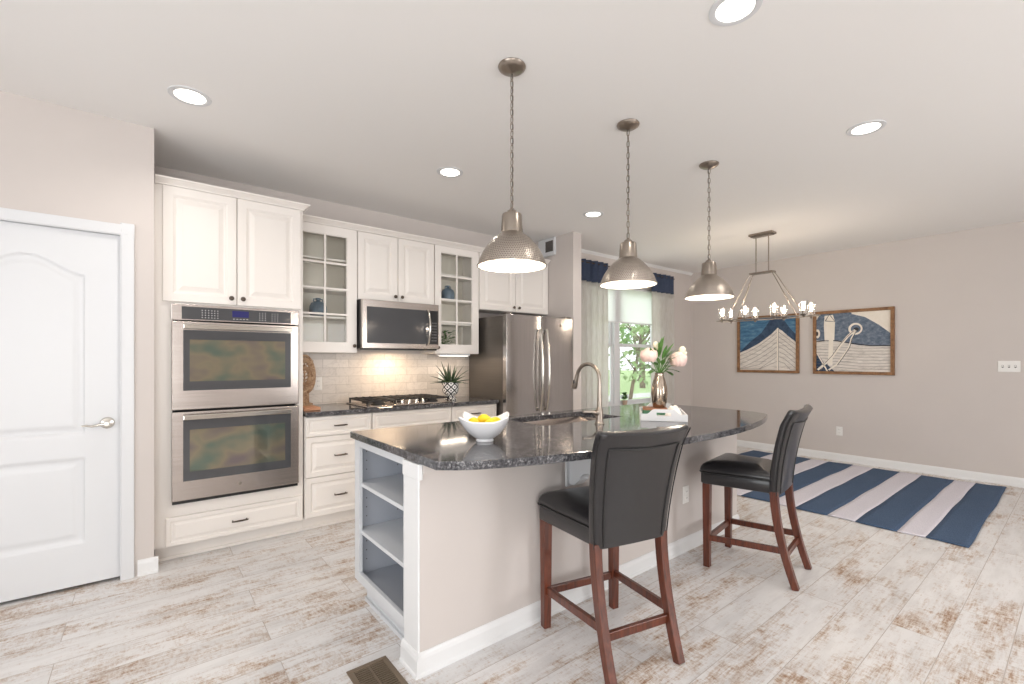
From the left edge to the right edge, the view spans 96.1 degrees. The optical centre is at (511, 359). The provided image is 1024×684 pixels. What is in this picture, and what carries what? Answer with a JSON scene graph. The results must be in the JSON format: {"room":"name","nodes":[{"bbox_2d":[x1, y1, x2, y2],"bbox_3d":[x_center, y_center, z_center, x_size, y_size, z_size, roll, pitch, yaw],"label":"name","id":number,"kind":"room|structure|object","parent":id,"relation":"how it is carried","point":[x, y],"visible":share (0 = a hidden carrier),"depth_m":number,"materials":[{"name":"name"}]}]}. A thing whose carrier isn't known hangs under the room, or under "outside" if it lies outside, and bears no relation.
{"room":"kitchen","nodes":[
{"label":"kitchen","id":0,"kind":"room"},
{"bbox_2d":[0,91,153,575],"bbox_3d":[-3.455,-0.060,2.286,2.640,2.740,0.680,0,0,-39],"label":"wall","id":1,"kind":"structure","parent":0,"point":[55,159],"depth_m":2.70,"materials":[{"name":"beige paint"}]},
{"bbox_2d":[0,207,134,602],"bbox_3d":[-2.658,0.247,2.523,0.909,2.126,0.181,0,0,-39],"label":"door","id":2,"kind":"structure","parent":1,"relation":"in","point":[67,284],"depth_m":2.60,"materials":[{"name":"white wood"}]},
{"bbox_2d":[137,556,157,576],"bbox_3d":[-3.230,1.262,2.019,2.660,0.095,0.018,0,0,-39],"label":"baseboard","id":3,"kind":"structure","parent":1,"relation":"attached to","point":[146,566],"depth_m":2.81,"materials":[{"name":"white wood"}]},
{"bbox_2d":[154,165,500,404],"bbox_3d":[-1.247,-0.060,4.586,3.680,2.740,0.170,0,0,-39],"label":"wall","id":4,"kind":"structure","parent":0,"point":[319,208],"depth_m":4.36,"materials":[{"name":"beige paint"}]},
{"bbox_2d":[314,377,321,389],"bbox_3d":[-1.721,0.210,4.081,0.070,0.116,0.010,0,0,-39],"label":"wall outlet","id":5,"kind":"object","parent":4,"relation":"attached to","point":[318,384],"visible":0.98,"depth_m":4.08,"materials":[{"name":"white plastic"}]},
{"bbox_2d":[303,214,358,352],"bbox_3d":[-1.627,-0.618,3.953,0.508,1.112,0.339,0,0,-39],"label":"upper cabinet","id":6,"kind":"object","parent":4,"relation":"attached to","point":[329,245],"visible":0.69,"depth_m":4.01,"materials":[{"name":"white wood"}]},
{"bbox_2d":[309,298,326,315],"bbox_3d":[-1.662,-0.451,3.943,0.140,0.157,0.140,0,0,-39],"label":"ceramic jar","id":7,"kind":"object","parent":6,"relation":"on","point":[315,306],"visible":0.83,"depth_m":3.89,"materials":[{"name":"blue ceramic"}]},
{"bbox_2d":[303,255,345,266],"bbox_3d":[-1.655,-0.858,3.986,0.470,0.016,0.238,0,0,-39],"label":"shelf","id":8,"kind":"object","parent":6,"relation":"attached to","point":[305,263],"depth_m":4.01,"materials":[{"name":"white"}]},
{"bbox_2d":[303,287,345,295],"bbox_3d":[-1.655,-0.598,3.986,0.470,0.016,0.238,0,0,-39],"label":"shelf","id":9,"kind":"object","parent":6,"relation":"attached to","point":[306,291],"depth_m":4.02,"materials":[{"name":"white"}]},
{"bbox_2d":[303,315,345,320],"bbox_3d":[-1.655,-0.363,3.986,0.470,0.016,0.238,0,0,-39],"label":"shelf","id":10,"kind":"object","parent":6,"relation":"attached to","point":[305,317],"depth_m":3.97,"materials":[{"name":"white"}]},
{"bbox_2d":[303,353,468,404],"bbox_3d":[-0.839,0.167,4.796,2.770,0.455,0.010,0,0,-39],"label":"backsplash","id":11,"kind":"structure","parent":4,"relation":"attached to","point":[345,376],"depth_m":4.44,"materials":[{"name":"tile"}]},
{"bbox_2d":[357,224,436,304],"bbox_3d":[-1.131,-0.853,4.348,0.760,0.642,0.339,0,0,-39],"label":"upper cabinet","id":12,"kind":"object","parent":4,"relation":"attached to","point":[392,265],"visible":0.92,"depth_m":4.22,"materials":[{"name":"white wood"}]},
{"bbox_2d":[357,299,438,350],"bbox_3d":[-1.091,-0.309,4.298,0.746,0.438,0.450,0,0,-39],"label":"microwave","id":13,"kind":"object","parent":12,"relation":"attached to","point":[381,324],"visible":0.98,"depth_m":4.14,"materials":[{"name":"silver metal"}]},
{"bbox_2d":[438,372,443,380],"bbox_3d":[-0.747,0.180,4.857,0.070,0.116,0.010,0,0,-39],"label":"wall outlet","id":14,"kind":"object","parent":4,"relation":"attached to","point":[439,376],"visible":0.47,"depth_m":4.85,"materials":[{"name":"white plastic"}]},
{"bbox_2d":[421,239,480,353],"bbox_3d":[-0.628,-0.618,4.748,0.525,1.112,0.339,0,0,-39],"label":"upper cabinet","id":15,"kind":"object","parent":4,"relation":"attached to","point":[455,264],"visible":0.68,"depth_m":4.79,"materials":[{"name":"white wood"}]},
{"bbox_2d":[441,285,454,298],"bbox_3d":[-0.660,-0.686,4.740,0.140,0.157,0.140,0,0,40],"label":"ceramic jar","id":16,"kind":"object","parent":15,"relation":"on","point":[447,293],"visible":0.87,"depth_m":4.69,"materials":[{"name":"blue ceramic"}]},
{"bbox_2d":[441,330,455,343],"bbox_3d":[-0.687,-0.196,4.711,0.228,0.230,0.248,0,0,37],"label":"potted plant","id":17,"kind":"object","parent":15,"relation":"in","point":[445,335],"visible":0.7,"depth_m":4.70,"materials":[{"name":"green plant"}]},
{"bbox_2d":[437,354,469,355],"bbox_3d":[-0.595,-0.050,4.690,0.350,0.022,0.080,0,0,-39],"label":"light","id":18,"kind":"object","parent":15,"relation":"attached to","point":[437,354],"visible":0.98,"depth_m":4.64,"materials":[{"name":"white"}]},
{"bbox_2d":[441,273,470,281],"bbox_3d":[-0.655,-0.858,4.781,0.484,0.016,0.238,0,0,-39],"label":"shelf","id":19,"kind":"object","parent":15,"relation":"attached to","point":[443,279],"depth_m":4.86,"materials":[{"name":"white"}]},
{"bbox_2d":[441,300,470,305],"bbox_3d":[-0.655,-0.598,4.781,0.484,0.016,0.238,0,0,-39],"label":"shelf","id":20,"kind":"object","parent":15,"relation":"attached to","point":[443,302],"depth_m":4.80,"materials":[{"name":"white"}]},
{"bbox_2d":[441,323,470,326],"bbox_3d":[-0.655,-0.363,4.781,0.484,0.016,0.238,0,0,-39],"label":"shelf","id":21,"kind":"object","parent":15,"relation":"attached to","point":[442,324],"depth_m":4.74,"materials":[{"name":"white"}]},
{"bbox_2d":[479,247,550,315],"bbox_3d":[-0.037,-0.853,5.219,0.988,0.642,0.339,0,0,-39],"label":"upper cabinet","id":22,"kind":"object","parent":4,"relation":"attached to","point":[526,293],"visible":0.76,"depth_m":5.13,"materials":[{"name":"white wood"}]},
{"bbox_2d":[0,0,1023,272],"bbox_3d":[1.508,-1.480,1.686,9.900,0.100,8.200,0,0,-39],"label":"ceiling","id":23,"kind":"structure","parent":0,"point":[354,103],"depth_m":2.58,"materials":[{"name":"white paint"}]},
{"bbox_2d":[167,85,211,106],"bbox_3d":[-1.744,-1.426,2.492,0.200,0.006,0.200,0,0,-39],"label":"recessed light","id":24,"kind":"object","parent":23,"relation":"in","point":[184,94],"visible":1,"depth_m":2.48,"materials":[{"name":"white plastic"}]},
{"bbox_2d":[437,167,462,177],"bbox_3d":[-0.471,-1.426,3.499,0.200,0.006,0.200,0,0,-39],"label":"recessed light","id":25,"kind":"object","parent":23,"relation":"in","point":[451,172],"visible":1,"depth_m":3.49,"materials":[{"name":"white plastic"}]},
{"bbox_2d":[477,57,546,272],"bbox_3d":[0.000,-0.942,2.237,0.340,0.974,0.340,0,0,-39],"label":"pendant lamp","id":26,"kind":"object","parent":23,"relation":"hanging from","point":[511,250],"visible":1,"depth_m":2.19,"materials":[{"name":"silver metal"}]},
{"bbox_2d":[583,211,603,217],"bbox_3d":[0.796,-1.426,4.508,0.200,0.006,0.200,0,0,-39],"label":"recessed light","id":27,"kind":"object","parent":23,"relation":"in","point":[591,214],"visible":1,"depth_m":4.50,"materials":[{"name":"white plastic"}]},
{"bbox_2d":[600,118,656,288],"bbox_3d":[0.703,-0.942,2.787,0.340,0.974,0.340,0,0,34],"label":"pendant lamp","id":28,"kind":"object","parent":23,"relation":"hanging from","point":[627,272],"visible":1,"depth_m":2.74,"materials":[{"name":"silver metal"}]},
{"bbox_2d":[684,160,734,300],"bbox_3d":[1.438,-0.942,3.356,0.340,0.974,0.340,0,0,11],"label":"pendant lamp","id":29,"kind":"object","parent":23,"relation":"hanging from","point":[709,286],"visible":1,"depth_m":3.31,"materials":[{"name":"silver metal"}]},
{"bbox_2d":[708,0,762,26],"bbox_3d":[0.906,-1.426,1.869,0.200,0.006,0.200,0,0,-39],"label":"recessed light","id":30,"kind":"object","parent":23,"relation":"in","point":[723,13],"visible":1,"depth_m":1.88,"materials":[{"name":"white plastic"}]},
{"bbox_2d":[716,230,820,322],"bbox_3d":[2.837,-0.936,5.171,0.336,0.986,1.084,0,0,-39],"label":"chandelier","id":31,"kind":"object","parent":23,"relation":"hanging from","point":[755,236],"visible":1,"depth_m":5.14,"materials":[{"name":"silver metal"}]},
{"bbox_2d":[846,120,886,135],"bbox_3d":[2.182,-1.426,2.836,0.200,0.006,0.200,0,0,-39],"label":"recessed light","id":32,"kind":"object","parent":23,"relation":"in","point":[868,127],"visible":1,"depth_m":2.82,"materials":[{"name":"white plastic"}]},
{"bbox_2d":[0,446,1023,683],"bbox_3d":[1.508,1.360,1.686,9.900,0.100,8.200,0,0,-39],"label":"floor","id":33,"kind":"structure","parent":0,"point":[874,605],"depth_m":2.31,"materials":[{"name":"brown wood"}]},
{"bbox_2d":[154,174,309,561],"bbox_3d":[-2.075,0.068,3.421,0.932,2.484,0.614,0,0,-39],"label":"tall cabinet","id":34,"kind":"object","parent":33,"relation":"on","point":[214,245],"visible":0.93,"depth_m":3.13,"materials":[{"name":"white wood"}]},
{"bbox_2d":[171,303,298,504],"bbox_3d":[-2.034,0.286,3.375,0.766,1.303,0.584,0,0,-39],"label":"wall oven","id":35,"kind":"object","parent":34,"relation":"in","point":[235,370],"visible":1,"depth_m":3.15,"materials":[{"name":"silver metal"}]},
{"bbox_2d":[302,413,370,529],"bbox_3d":[-1.530,0.871,3.854,0.522,0.878,0.614,0,0,-39],"label":"base cabinet","id":36,"kind":"object","parent":33,"relation":"on","point":[328,447],"visible":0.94,"depth_m":3.60,"materials":[{"name":"white wood"}]},
{"bbox_2d":[346,655,407,683],"bbox_3d":[-0.530,1.306,1.857,0.173,0.007,0.307,0,0,-39],"label":"floor vent","id":37,"kind":"object","parent":33,"relation":"in","point":[381,670],"visible":1,"depth_m":1.91,"materials":[{"name":"brown metal"}]},
{"bbox_2d":[355,440,404,639],"bbox_3d":[-0.546,0.871,2.388,0.310,0.878,0.653,0,0,-39],"label":"bookcase","id":38,"kind":"object","parent":33,"relation":"on","point":[379,476],"visible":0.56,"depth_m":2.50,"materials":[{"name":"white paint"}]},
{"bbox_2d":[371,407,450,428],"bbox_3d":[-1.029,0.871,4.258,0.760,0.878,0.607,0,0,-39],"label":"base cabinet","id":39,"kind":"object","parent":33,"relation":"on","point":[388,419],"visible":0.09,"depth_m":4.02,"materials":[{"name":"white wood"}]},
{"bbox_2d":[303,396,498,416],"bbox_3d":[-1.026,0.413,4.258,1.813,0.036,0.611,0,0,-39],"label":"countertop","id":40,"kind":"structure","parent":39,"relation":"on","point":[337,408],"depth_m":3.94,"materials":[{"name":"grey stone"}]},
{"bbox_2d":[303,354,315,405],"bbox_3d":[-1.718,0.173,3.809,0.180,0.442,0.100,0,0,-39],"label":"carved ornament","id":41,"kind":"object","parent":40,"relation":"on","point":[308,386],"visible":0.61,"depth_m":3.82,"materials":[{"name":"beige wood"}]},
{"bbox_2d":[303,405,320,410],"bbox_3d":[-1.606,0.381,3.648,0.120,0.026,0.190,0,0,-39],"label":"cutting board","id":42,"kind":"object","parent":40,"relation":"on","point":[308,407],"visible":0.76,"depth_m":3.58,"materials":[{"name":"brown wood"}]},
{"bbox_2d":[346,394,451,407],"bbox_3d":[-1.030,0.366,4.229,0.815,0.058,0.500,0,0,-39],"label":"cooktop","id":43,"kind":"object","parent":40,"relation":"in","point":[411,399],"visible":1,"depth_m":4.13,"materials":[{"name":"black metal"}]},
{"bbox_2d":[430,362,469,399],"bbox_3d":[-0.610,0.203,4.533,0.407,0.382,0.399,0,0,15],"label":"potted plant","id":44,"kind":"object","parent":40,"relation":"on","point":[450,385],"visible":1,"depth_m":4.49,"materials":[{"name":"green plant"}]},
{"bbox_2d":[451,403,495,421],"bbox_3d":[-0.523,0.871,4.656,0.524,0.878,0.614,0,0,-39],"label":"drawer","id":45,"kind":"object","parent":33,"relation":"on","point":[488,409],"visible":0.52,"depth_m":4.43,"materials":[{"name":"white wood"}]},
{"bbox_2d":[469,312,572,415],"bbox_3d":[0.128,0.417,5.037,0.930,1.785,0.757,0,0,-39],"label":"refrigerator","id":46,"kind":"object","parent":33,"relation":"on","point":[524,363],"visible":0.66,"depth_m":4.74,"materials":[{"name":"silver metal"}]},
{"bbox_2d":[537,424,690,683],"bbox_3d":[0.456,0.798,2.134,0.485,1.033,0.571,0,0,-26],"label":"bar stool","id":47,"kind":"object","parent":33,"relation":"on","point":[625,501],"visible":1,"depth_m":1.97,"materials":[{"name":"black leather"}]},
{"bbox_2d":[538,486,588,525],"bbox_3d":[0.423,0.674,2.202,0.478,0.071,0.412,0,0,-26],"label":"seat cushion","id":48,"kind":"object","parent":47,"relation":"on","point":[571,505],"depth_m":2.14,"materials":[{"name":"black leather"}]},
{"bbox_2d":[699,404,812,590],"bbox_3d":[1.557,0.798,2.917,0.571,1.033,0.485,0,0,42],"label":"bar stool","id":49,"kind":"object","parent":33,"relation":"on","point":[774,477],"visible":1,"depth_m":2.82,"materials":[{"name":"black leather"}]},
{"bbox_2d":[700,453,771,479],"bbox_3d":[1.501,0.674,2.968,0.412,0.071,0.478,0,0,42],"label":"seat cushion","id":50,"kind":"object","parent":49,"relation":"on","point":[732,466],"depth_m":2.85,"materials":[{"name":"black leather"}]},
{"bbox_2d":[737,450,1006,547],"bbox_3d":[3.324,1.296,4.908,2.385,0.022,2.499,0,0,-39],"label":"striped rug","id":51,"kind":"object","parent":33,"relation":"on","point":[954,512],"visible":0.69,"depth_m":4.31,"materials":[{"name":"blue fabric"}]},
{"bbox_2d":[535,232,580,409],"bbox_3d":[0.461,-0.060,5.498,0.130,2.740,0.870,0,0,-39],"label":"wall","id":52,"kind":"structure","parent":0,"point":[564,268],"depth_m":5.19,"materials":[{"name":"beige paint"}]},
{"bbox_2d":[538,237,555,257],"bbox_3d":[0.412,-1.323,5.428,0.033,0.205,0.280,0,0,-39],"label":"air vent","id":53,"kind":"object","parent":52,"relation":"in","point":[547,247],"visible":0.91,"depth_m":5.39,"materials":[{"name":"white plastic"}]},
{"bbox_2d":[415,434,736,651],"bbox_3d":[0.651,0.871,2.822,2.756,0.879,0.139,0,0,-39],"label":"wall","id":54,"kind":"structure","parent":0,"point":[480,529],"depth_m":2.17,"materials":[{"name":"beige paint"}]},
{"bbox_2d":[403,459,422,653],"bbox_3d":[-0.424,0.871,1.955,0.022,0.878,0.148,0,0,-39],"label":"trim","id":55,"kind":"structure","parent":54,"relation":"attached to","point":[412,471],"depth_m":1.94,"materials":[{"name":"white wood"}]},
{"bbox_2d":[423,465,445,473],"bbox_3d":[0.702,0.454,2.766,2.746,0.043,0.012,0,0,-39],"label":"trim","id":56,"kind":"structure","parent":54,"relation":"attached to","point":[426,470],"depth_m":1.92,"materials":[{"name":"beige paint"}]},
{"bbox_2d":[399,514,739,679],"bbox_3d":[0.654,1.262,2.812,2.800,0.095,0.157,0,0,-39],"label":"baseboard","id":57,"kind":"structure","parent":54,"relation":"attached to","point":[420,665],"depth_m":2.17,"materials":[{"name":"white wood"}]},
{"bbox_2d":[565,459,590,486],"bbox_3d":[0.402,0.548,2.354,0.110,0.234,0.283,0,0,-39],"label":"corbel","id":58,"kind":"object","parent":54,"relation":"attached to","point":[576,472],"visible":0.27,"depth_m":2.39,"materials":[{"name":"white wood"}]},
{"bbox_2d":[683,485,688,503],"bbox_3d":[1.197,0.925,3.161,0.070,0.116,0.010,0,0,-39],"label":"wall outlet","id":59,"kind":"object","parent":54,"relation":"attached to","point":[685,488],"visible":1,"depth_m":3.16,"materials":[{"name":"white plastic"}]},
{"bbox_2d":[581,253,690,405],"bbox_3d":[1.662,-0.060,6.671,3.210,2.740,0.150,0,0,-39],"label":"wall","id":60,"kind":"structure","parent":0,"point":[682,282],"depth_m":7.41,"materials":[{"name":"beige paint"}]},
{"bbox_2d":[581,260,674,279],"bbox_3d":[1.658,-1.255,6.508,2.140,0.020,0.098,0,0,-39],"label":"curtain rod","id":61,"kind":"object","parent":60,"relation":"attached to","point":[581,260],"visible":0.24,"depth_m":6.14,"materials":[{"name":"grey metal"}]},
{"bbox_2d":[581,259,608,408],"bbox_3d":[1.073,0.000,5.995,0.548,2.580,0.086,0,0,-39],"label":"curtain","id":62,"kind":"object","parent":61,"relation":"hanging from","point":[594,298],"visible":0.64,"depth_m":5.99,"materials":[{"name":"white fabric"}]},
{"bbox_2d":[651,273,673,403],"bbox_3d":[2.280,0.000,6.955,0.573,2.580,0.086,0,0,-39],"label":"curtain","id":63,"kind":"object","parent":61,"relation":"hanging from","point":[662,293],"visible":0.49,"depth_m":6.96,"materials":[{"name":"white fabric"}]},
{"bbox_2d":[608,289,651,406],"bbox_3d":[1.561,-0.150,6.534,1.840,1.800,0.160,0,0,-39],"label":"window","id":64,"kind":"structure","parent":60,"relation":"in","point":[613,328],"depth_m":6.45,"materials":[{"name":"white wood"}]},
{"bbox_2d":[620,392,628,404],"bbox_3d":[1.598,0.550,6.518,0.137,0.192,0.139,0,0,-39],"label":"potted plant","id":65,"kind":"object","parent":64,"relation":"on","point":[624,396],"visible":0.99,"depth_m":6.50,"materials":[{"name":"green plant"}]},
{"bbox_2d":[608,289,651,324],"bbox_3d":[1.565,-0.783,6.528,1.680,0.522,0.043,0,0,-39],"label":"roller shade","id":66,"kind":"object","parent":64,"relation":"attached to","point":[629,306],"visible":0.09,"depth_m":6.62,"materials":[{"name":"white fabric"}]},
{"bbox_2d":[581,249,692,275],"bbox_3d":[1.720,-1.413,6.599,3.210,0.035,0.035,0,0,-39],"label":"trim","id":67,"kind":"structure","parent":60,"relation":"attached to","point":[582,250],"depth_m":6.81,"materials":[{"name":"white wood"}]},
{"bbox_2d":[691,221,1023,477],"bbox_3d":[5.366,-0.060,4.692,0.120,2.740,7.860,0,0,-39],"label":"wall","id":68,"kind":"structure","parent":0,"point":[957,298],"depth_m":5.45,"materials":[{"name":"beige paint"}]},
{"bbox_2d":[737,313,799,372],"bbox_3d":[3.693,-0.230,6.668,0.034,0.830,0.845,0,0,-39],"label":"framed picture","id":69,"kind":"object","parent":68,"relation":"attached to","point":[763,346],"visible":0.88,"depth_m":6.64,"materials":[{"name":"brown wood"}]},
{"bbox_2d":[836,426,842,435],"bbox_3d":[4.256,0.925,5.982,0.010,0.116,0.070,0,0,-39],"label":"wall outlet","id":70,"kind":"object","parent":68,"relation":"attached to","point":[839,430],"visible":1,"depth_m":5.98,"materials":[{"name":"white plastic"}]},
{"bbox_2d":[813,306,894,374],"bbox_3d":[4.331,-0.230,5.867,0.034,0.830,0.863,0,0,-39],"label":"framed picture","id":71,"kind":"object","parent":68,"relation":"attached to","point":[851,341],"visible":0.93,"depth_m":5.84,"materials":[{"name":"brown wood"}]},
{"bbox_2d":[737,440,1023,487],"bbox_3d":[5.358,1.262,4.590,0.018,0.095,7.710,0,0,-39],"label":"baseboard","id":72,"kind":"structure","parent":68,"relation":"attached to","point":[941,471],"depth_m":5.46,"materials":[{"name":"white wood"}]},
{"bbox_2d":[998,361,1020,371],"bbox_3d":[5.189,0.067,4.804,0.016,0.116,0.162,0,0,-39],"label":"light switch","id":73,"kind":"object","parent":68,"relation":"attached to","point":[1003,366],"visible":1,"depth_m":4.80,"materials":[{"name":"white plastic"}]},
{"bbox_3d":[0.512,0.871,3.225,2.383,0.878,0.661,0,0,-39],"label":"cabinet","id":74,"kind":"object","parent":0,"visible":0},
{"bbox_2d":[350,403,766,470],"bbox_3d":[0.592,0.413,2.913,2.786,0.036,1.279,0,0,-39],"label":"countertop","id":75,"kind":"structure","parent":74,"relation":"on","point":[445,445],"depth_m":2.41,"materials":[{"name":"grey stone"}]},
{"bbox_2d":[458,412,508,441],"bbox_3d":[-0.133,0.329,2.246,0.237,0.130,0.237,0,0,0],"label":"fruit bowl","id":76,"kind":"object","parent":75,"relation":"on","point":[482,431],"visible":0.95,"depth_m":2.16,"materials":[{"name":"white ceramic"}]},
{"bbox_2d":[469,417,478,421],"bbox_3d":[-0.189,0.308,2.260,0.060,0.054,0.061,0,0,-26],"label":"lemon","id":77,"kind":"object","parent":76,"relation":"in","point":[473,419],"visible":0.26,"depth_m":2.24,"materials":[{"name":"yellow food"}]},
{"bbox_2d":[477,414,490,421],"bbox_3d":[-0.142,0.296,2.288,0.059,0.054,0.061,0,0,29],"label":"lemon","id":78,"kind":"object","parent":76,"relation":"in","point":[482,418],"visible":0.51,"depth_m":2.27,"materials":[{"name":"yellow food"}]},
{"bbox_2d":[485,418,495,421],"bbox_3d":[-0.102,0.308,2.226,0.060,0.054,0.061,0,0,3],"label":"lemon","id":79,"kind":"object","parent":76,"relation":"in","point":[489,419],"visible":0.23,"depth_m":2.21,"materials":[{"name":"yellow food"}]},
{"bbox_2d":[523,416,595,425],"bbox_3d":[0.359,0.538,3.146,0.764,0.216,0.429,0,0,-39],"label":"sink","id":80,"kind":"object","parent":75,"relation":"in","point":[548,422],"visible":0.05,"depth_m":3.40,"materials":[{"name":"silver metal"}]},
{"bbox_2d":[571,362,603,424],"bbox_3d":[0.481,0.204,2.916,0.147,0.380,0.243,0,0,-11],"label":"faucet","id":81,"kind":"object","parent":75,"relation":"on","point":[598,412],"visible":1,"depth_m":2.83,"materials":[{"name":"silver metal"}]},
{"bbox_2d":[639,403,687,421],"bbox_3d":[1.034,0.356,3.181,0.290,0.077,0.470,0,0,14],"label":"serving tray","id":82,"kind":"object","parent":75,"relation":"on","point":[652,415],"visible":0.71,"depth_m":2.96,"materials":[{"name":"white"}]},
{"bbox_2d":[642,409,664,414],"bbox_3d":[1.025,0.370,3.307,0.170,0.030,0.140,0,0,14],"label":"book","id":83,"kind":"object","parent":82,"relation":"on","point":[644,411],"visible":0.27,"depth_m":3.25,"materials":[{"name":"green paper"}]},
{"bbox_2d":[642,406,666,409],"bbox_3d":[1.025,0.348,3.307,0.166,0.014,0.140,0,0,14],"label":"book","id":84,"kind":"object","parent":83,"relation":"on","point":[644,407],"visible":0.66,"depth_m":3.26,"materials":[{"name":"brown paper"}]},
{"bbox_2d":[651,373,667,407],"bbox_3d":[1.056,0.215,3.299,0.114,0.250,0.114,0,0,-39],"label":"flower vase","id":85,"kind":"object","parent":84,"relation":"on","point":[659,392],"visible":0.98,"depth_m":3.26,"materials":[{"name":"silver metal"}]},
{"bbox_2d":[640,348,657,370],"bbox_3d":[0.982,0.017,3.292,0.131,0.209,0.122,0,0,-39],"label":"peony","id":86,"kind":"object","parent":85,"relation":"in","point":[646,355],"visible":0.98,"depth_m":3.25,"materials":[{"name":"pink plant"}]},
{"bbox_2d":[653,342,658,367],"bbox_3d":[1.043,-0.011,3.318,0.053,0.243,0.040,0,0,9],"label":"bud","id":87,"kind":"object","parent":85,"relation":"in","point":[655,344],"visible":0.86,"depth_m":3.31,"materials":[{"name":"beige plant"}]},
{"bbox_2d":[637,337,679,375],"bbox_3d":[1.061,-0.028,3.295,0.338,0.289,0.152,0,0,-1],"label":"sprigs","id":88,"kind":"object","parent":85,"relation":"in","point":[660,344],"visible":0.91,"depth_m":3.29,"materials":[{"name":"green plant"}]},
{"bbox_2d":[661,346,686,372],"bbox_3d":[1.160,0.006,3.304,0.207,0.211,0.051,0,0,-13],"label":"bud","id":89,"kind":"object","parent":88,"relation":"in","point":[682,349],"visible":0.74,"depth_m":3.30,"materials":[{"name":"beige plant"}]},
{"bbox_2d":[663,352,686,372],"bbox_3d":[1.164,0.031,3.287,0.187,0.182,0.126,0,0,-26],"label":"peony","id":90,"kind":"object","parent":85,"relation":"in","point":[681,359],"visible":0.99,"depth_m":3.26,"materials":[{"name":"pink plant"}]},
{"bbox_2d":[664,405,681,415],"bbox_3d":[1.079,0.345,3.066,0.108,0.088,0.203,0,0,14],"label":"folded napkin","id":91,"kind":"object","parent":82,"relation":"in","point":[675,407],"visible":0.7,"depth_m":3.01,"materials":[{"name":"white fabric"}]},
{"label":"outside","id":92,"kind":"structure","parent":0,"visible":0},
{"bbox_2d":[608,370,650,400],"bbox_3d":[4.738,1.935,45.435,76.000,0.050,54.800,0,0,-39],"label":"lawn","id":93,"kind":"structure","parent":92,"point":[625,386],"depth_m":34.46,"materials":[{"name":"green plant"}]},
{"bbox_2d":[609,323,650,399],"bbox_3d":[4.092,-0.275,14.707,2.619,4.405,2.627,0,0,-39],"label":"tree","id":94,"kind":"object","parent":93,"relation":"on","point":[641,329],"visible":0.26,"depth_m":14.47,"materials":[{"name":"green plant"}]},
{"bbox_2d":[619,323,649,387],"bbox_3d":[8.791,-2.755,31.355,6.536,9.331,6.643,0,0,-39],"label":"tree","id":95,"kind":"object","parent":93,"relation":"on","point":[642,384],"visible":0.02,"depth_m":31.21,"materials":[{"name":"green plant"}]},
{"bbox_2d":[619,323,649,375],"bbox_3d":[14.269,-4.284,51.046,9.405,12.388,9.116,0,0,-39],"label":"tree","id":96,"kind":"object","parent":93,"relation":"on","point":[619,323],"visible":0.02,"depth_m":51.00,"materials":[{"name":"green plant"}]},
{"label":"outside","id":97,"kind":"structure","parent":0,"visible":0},
{"bbox_2d":[608,393,650,399],"bbox_3d":[15.636,1.905,31.742,76.000,0.010,1.800,0,0,-39],"label":"road","id":98,"kind":"structure","parent":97,"point":[638,395],"depth_m":24.62,"materials":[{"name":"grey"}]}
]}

